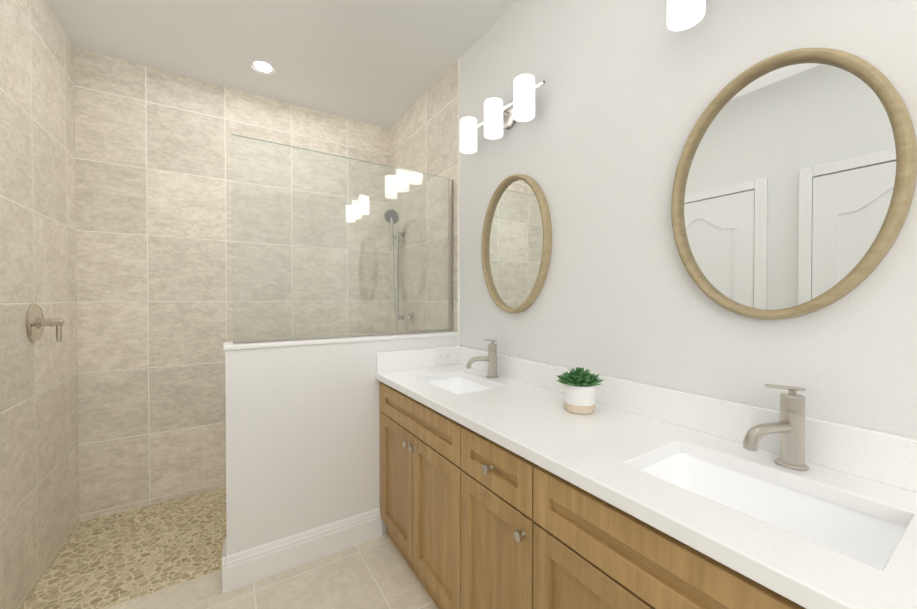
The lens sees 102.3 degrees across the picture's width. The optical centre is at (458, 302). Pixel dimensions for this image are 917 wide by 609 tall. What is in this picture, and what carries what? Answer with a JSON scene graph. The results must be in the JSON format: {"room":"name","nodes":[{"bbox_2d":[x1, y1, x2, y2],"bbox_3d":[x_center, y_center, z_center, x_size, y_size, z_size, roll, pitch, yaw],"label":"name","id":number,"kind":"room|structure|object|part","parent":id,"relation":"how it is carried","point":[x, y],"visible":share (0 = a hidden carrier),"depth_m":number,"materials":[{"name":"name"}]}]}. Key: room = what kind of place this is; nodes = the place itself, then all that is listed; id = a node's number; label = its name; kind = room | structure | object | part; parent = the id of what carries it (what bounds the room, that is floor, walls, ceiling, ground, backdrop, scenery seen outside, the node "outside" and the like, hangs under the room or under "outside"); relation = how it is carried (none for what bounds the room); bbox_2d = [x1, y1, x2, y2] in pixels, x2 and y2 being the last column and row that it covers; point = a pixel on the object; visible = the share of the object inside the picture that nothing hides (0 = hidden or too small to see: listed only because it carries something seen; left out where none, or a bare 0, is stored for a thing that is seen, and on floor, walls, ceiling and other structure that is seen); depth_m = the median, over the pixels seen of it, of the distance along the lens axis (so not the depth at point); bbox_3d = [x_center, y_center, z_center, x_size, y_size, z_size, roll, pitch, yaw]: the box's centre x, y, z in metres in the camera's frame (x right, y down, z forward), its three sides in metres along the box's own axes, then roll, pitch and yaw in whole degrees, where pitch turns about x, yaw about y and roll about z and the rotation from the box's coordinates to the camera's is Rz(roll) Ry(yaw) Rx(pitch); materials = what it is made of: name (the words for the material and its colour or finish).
{"room":"bathroom","nodes":[
{"label":"bathroom","id":0,"kind":"room"},
{"bbox_2d":[46,0,516,128],"bbox_3d":[-0.131,-1.492,0.640,2.120,0.100,4.900,0,1,-32],"label":"ceiling","id":1,"kind":"structure","parent":0,"point":[387,64],"depth_m":2.06,"materials":[{"name":"white paint"}]},
{"bbox_2d":[251,60,274,73],"bbox_3d":[-1.211,-1.472,2.288,0.136,0.036,0.136,0,1,-32],"label":"recessed light","id":2,"kind":"object","parent":1,"relation":"in","point":[260,66],"visible":0.92,"depth_m":2.29,"materials":[{"name":"white paint"}]},
{"bbox_2d":[460,0,916,438],"bbox_3d":[0.722,-0.053,1.198,0.100,2.890,4.900,0,1,-32],"label":"wall","id":3,"kind":"structure","parent":0,"point":[627,92],"depth_m":1.23,"materials":[{"name":"white paint"}]},
{"bbox_2d":[389,59,459,345],"bbox_3d":[-0.290,-0.085,2.691,0.010,2.760,1.094,0,1,-32],"label":"wall tile","id":4,"kind":"structure","parent":3,"relation":"attached to","point":[424,133],"depth_m":2.55,"materials":[{"name":"beige tile"}]},
{"bbox_2d":[384,209,413,330],"bbox_3d":[-0.461,-0.184,2.795,0.164,1.044,0.217,0,1,-32],"label":"shower rail","id":5,"kind":"object","parent":4,"relation":"attached to","point":[389,217],"depth_m":2.84,"materials":[{"name":"silver metal"}]},
{"bbox_2d":[460,74,544,153],"bbox_3d":[0.192,-0.887,1.788,0.151,0.177,0.580,0,1,-32],"label":"sconce","id":6,"kind":"object","parent":3,"relation":"attached to","point":[498,117],"visible":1,"depth_m":1.73,"materials":[{"name":"white glass"}]},
{"bbox_3d":[0.053,-0.881,1.954,0.094,0.162,0.094,0,1,-32],"label":"lamp shade","id":7,"kind":"part","parent":6,"relation":"part of","materials":[{"name":"white glass"}]},
{"bbox_3d":[0.168,-0.879,1.772,0.094,0.162,0.094,0,1,-32],"label":"lamp shade","id":8,"kind":"part","parent":6,"relation":"part of","materials":[{"name":"white glass"}]},
{"bbox_3d":[0.283,-0.877,1.591,0.094,0.162,0.094,0,1,-32],"label":"lamp shade","id":9,"kind":"part","parent":6,"relation":"part of","materials":[{"name":"white glass"}]},
{"bbox_2d":[481,174,551,312],"bbox_3d":[0.261,-0.281,1.791,0.037,0.668,0.480,0,1,-32],"label":"mirror","id":10,"kind":"object","parent":3,"relation":"attached to","point":[516,245],"visible":0.98,"depth_m":1.77,"materials":[{"name":"brown wood"}]},
{"bbox_2d":[666,0,705,30],"bbox_3d":[0.776,-0.877,0.867,0.151,0.177,0.580,0,1,-32],"label":"sconce","id":11,"kind":"object","parent":3,"relation":"attached to","point":[681,15],"visible":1,"depth_m":1.02,"materials":[{"name":"white glass"}]},
{"bbox_2d":[460,347,916,490],"bbox_3d":[0.548,0.326,1.360,0.020,0.105,2.054,0,1,-32],"label":"backsplash","id":12,"kind":"structure","parent":3,"relation":"attached to","point":[884,457],"depth_m":1.03,"materials":[{"name":"white stone"}]},
{"bbox_2d":[671,48,916,319],"bbox_3d":[0.795,-0.289,0.948,0.037,0.668,0.480,0,1,-32],"label":"mirror","id":13,"kind":"object","parent":3,"relation":"attached to","point":[794,184],"visible":1,"depth_m":0.91,"materials":[{"name":"brown wood"}]},
{"bbox_3d":[-1.422,-0.070,2.692,2.120,2.890,0.100,0,1,-32],"label":"wall","id":14,"kind":"structure","parent":0,"visible":0},
{"bbox_2d":[74,47,389,521],"bbox_3d":[-1.397,-0.084,2.642,1.930,2.760,0.010,0,1,-32],"label":"wall tile","id":15,"kind":"structure","parent":14,"relation":"attached to","point":[155,179],"depth_m":2.40,"materials":[{"name":"beige tile"}]},
{"bbox_3d":[-0.992,-0.041,0.110,0.100,2.890,4.900,0,1,-32],"label":"wall","id":16,"kind":"structure","parent":0,"visible":0},
{"bbox_2d":[0,0,78,608],"bbox_3d":[-1.899,-0.073,1.643,0.010,2.760,1.140,0,1,-32],"label":"wall tile","id":17,"kind":"structure","parent":16,"relation":"attached to","point":[39,482],"depth_m":1.67,"materials":[{"name":"beige tile"}]},
{"bbox_2d":[25,304,64,341],"bbox_3d":[-1.856,0.093,1.672,0.092,0.174,0.172,0,1,-32],"label":"shower valve","id":18,"kind":"object","parent":17,"relation":"attached to","point":[36,322],"visible":1,"depth_m":1.65,"materials":[{"name":"silver metal"}]},
{"label":"outside","id":19,"kind":"structure","parent":0,"visible":0},
{"bbox_2d":[20,488,438,608],"bbox_3d":[-0.131,1.328,0.672,2.120,0.140,4.900,0,1,-32],"label":"floor","id":20,"kind":"structure","parent":19,"point":[104,562],"depth_m":1.70,"materials":[{"name":"beige tile"}]},
{"bbox_2d":[223,331,458,555],"bbox_3d":[-0.545,0.713,1.973,1.198,1.060,0.156,0,1,-32],"label":"wall","id":21,"kind":"structure","parent":20,"relation":"on","point":[302,435],"depth_m":1.76,"materials":[{"name":"white paint"}]},
{"bbox_2d":[222,508,381,592],"bbox_3d":[-0.751,1.172,1.838,0.716,0.146,0.156,0,1,-32],"label":"baseboard","id":22,"kind":"structure","parent":21,"relation":"attached to","point":[249,566],"depth_m":1.74,"materials":[{"name":"white paint"}]},
{"bbox_2d":[232,134,452,343],"bbox_3d":[-0.529,-0.287,1.972,1.158,0.939,0.022,0,1,-32],"label":"glass panel","id":23,"kind":"object","parent":21,"relation":"on","point":[449,256],"visible":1,"depth_m":1.92,"materials":[{"name":"clear glass"}]},
{"bbox_2d":[376,347,459,370],"bbox_3d":[-0.218,0.318,2.079,0.504,0.105,0.020,0,1,-32],"label":"backsplash","id":24,"kind":"structure","parent":21,"relation":"attached to","point":[429,357],"depth_m":2.06,"materials":[{"name":"white stone"}]},
{"bbox_2d":[435,349,452,364],"bbox_3d":[-0.084,0.317,2.147,0.120,0.080,0.008,0,1,-32],"label":"outlet","id":25,"kind":"object","parent":24,"relation":"attached to","point":[442,356],"depth_m":2.15,"materials":[{"name":"white plastic"}]},
{"bbox_2d":[377,379,823,608],"bbox_3d":[0.328,0.833,1.226,0.539,0.838,2.053,0,1,-32],"label":"bathroom vanity","id":26,"kind":"object","parent":20,"relation":"on","point":[508,482],"depth_m":1.03,"materials":[{"name":"brown wood"}]},
{"bbox_3d":[-0.297,0.860,1.782,0.018,0.561,0.383,0,1,-32],"label":"door","id":27,"kind":"part","parent":26,"relation":"part of","materials":[{"name":"brown wood"}]},
{"bbox_3d":[-0.231,0.626,1.629,0.030,0.029,0.029,0,1,-32],"label":"knob","id":28,"kind":"part","parent":26,"relation":"part of","materials":[{"name":"silver metal"}]},
{"bbox_3d":[-0.196,0.627,1.575,0.030,0.029,0.029,0,1,-32],"label":"knob","id":29,"kind":"part","parent":26,"relation":"part of","materials":[{"name":"silver metal"}]},
{"bbox_3d":[-0.089,0.864,1.455,0.018,0.561,0.380,0,1,-32],"label":"door","id":30,"kind":"part","parent":26,"relation":"part of","materials":[{"name":"brown wood"}]},
{"bbox_3d":[0.088,0.508,1.125,0.030,0.029,0.029,0,1,-32],"label":"knob drawer","id":31,"kind":"part","parent":26,"relation":"part of","materials":[{"name":"silver metal"}]},
{"bbox_3d":[0.109,0.867,1.142,0.018,0.561,0.350,0,1,-32],"label":"door","id":32,"kind":"part","parent":26,"relation":"part of","materials":[{"name":"brown wood"}]},
{"bbox_3d":[0.109,0.508,1.138,0.018,0.144,0.350,0,1,-32],"label":"drawer","id":33,"kind":"part","parent":26,"relation":"part of","materials":[{"name":"brown wood"}]},
{"bbox_3d":[0.166,0.633,1.003,0.030,0.029,0.029,0,1,-32],"label":"knob door","id":34,"kind":"part","parent":26,"relation":"part of","materials":[{"name":"silver metal"}]},
{"bbox_3d":[0.324,0.871,0.804,0.018,0.561,0.441,0,1,-32],"label":"door","id":35,"kind":"part","parent":26,"relation":"part of","materials":[{"name":"brown wood"}]},
{"bbox_2d":[376,363,916,608],"bbox_3d":[0.333,0.397,1.225,0.528,0.034,2.054,0,1,-32],"label":"countertop","id":36,"kind":"structure","parent":26,"relation":"on","point":[601,449],"depth_m":0.80,"materials":[{"name":"white stone"}]},
{"bbox_2d":[428,375,491,394],"bbox_3d":[-0.002,0.475,1.751,0.317,0.157,0.462,0,1,-32],"label":"sink","id":37,"kind":"object","parent":36,"relation":"in","point":[458,383],"depth_m":1.94,"materials":[{"name":"white ceramic"}]},
{"bbox_2d":[464,339,499,378],"bbox_3d":[0.122,0.280,1.825,0.156,0.185,0.086,0,1,-32],"label":"faucet","id":38,"kind":"object","parent":36,"relation":"on","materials":[{"name":"silver metal"}]},
{"bbox_2d":[556,367,602,413],"bbox_3d":[0.421,0.302,1.290,0.162,0.151,0.163,0,1,-32],"label":"plant","id":39,"kind":"object","parent":36,"relation":"on","point":[579,387],"visible":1,"depth_m":1.25,"materials":[{"name":"green plant"}]},
{"bbox_3d":[0.423,0.331,1.291,0.112,0.095,0.112,0,1,-32],"label":"pot","id":40,"kind":"part","parent":39,"relation":"part of","materials":[{"name":"white ceramic"}]},
{"bbox_2d":[636,447,907,566],"bbox_3d":[0.615,0.486,0.780,0.317,0.157,0.462,0,1,-32],"label":"sink","id":41,"kind":"object","parent":36,"relation":"in","point":[867,533],"depth_m":0.83,"materials":[{"name":"white ceramic"}]},
{"bbox_2d":[740,384,815,470],"bbox_3d":[0.738,0.291,0.854,0.156,0.185,0.086,0,1,-32],"label":"faucet","id":42,"kind":"object","parent":36,"relation":"on","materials":[{"name":"silver metal"}]}
]}

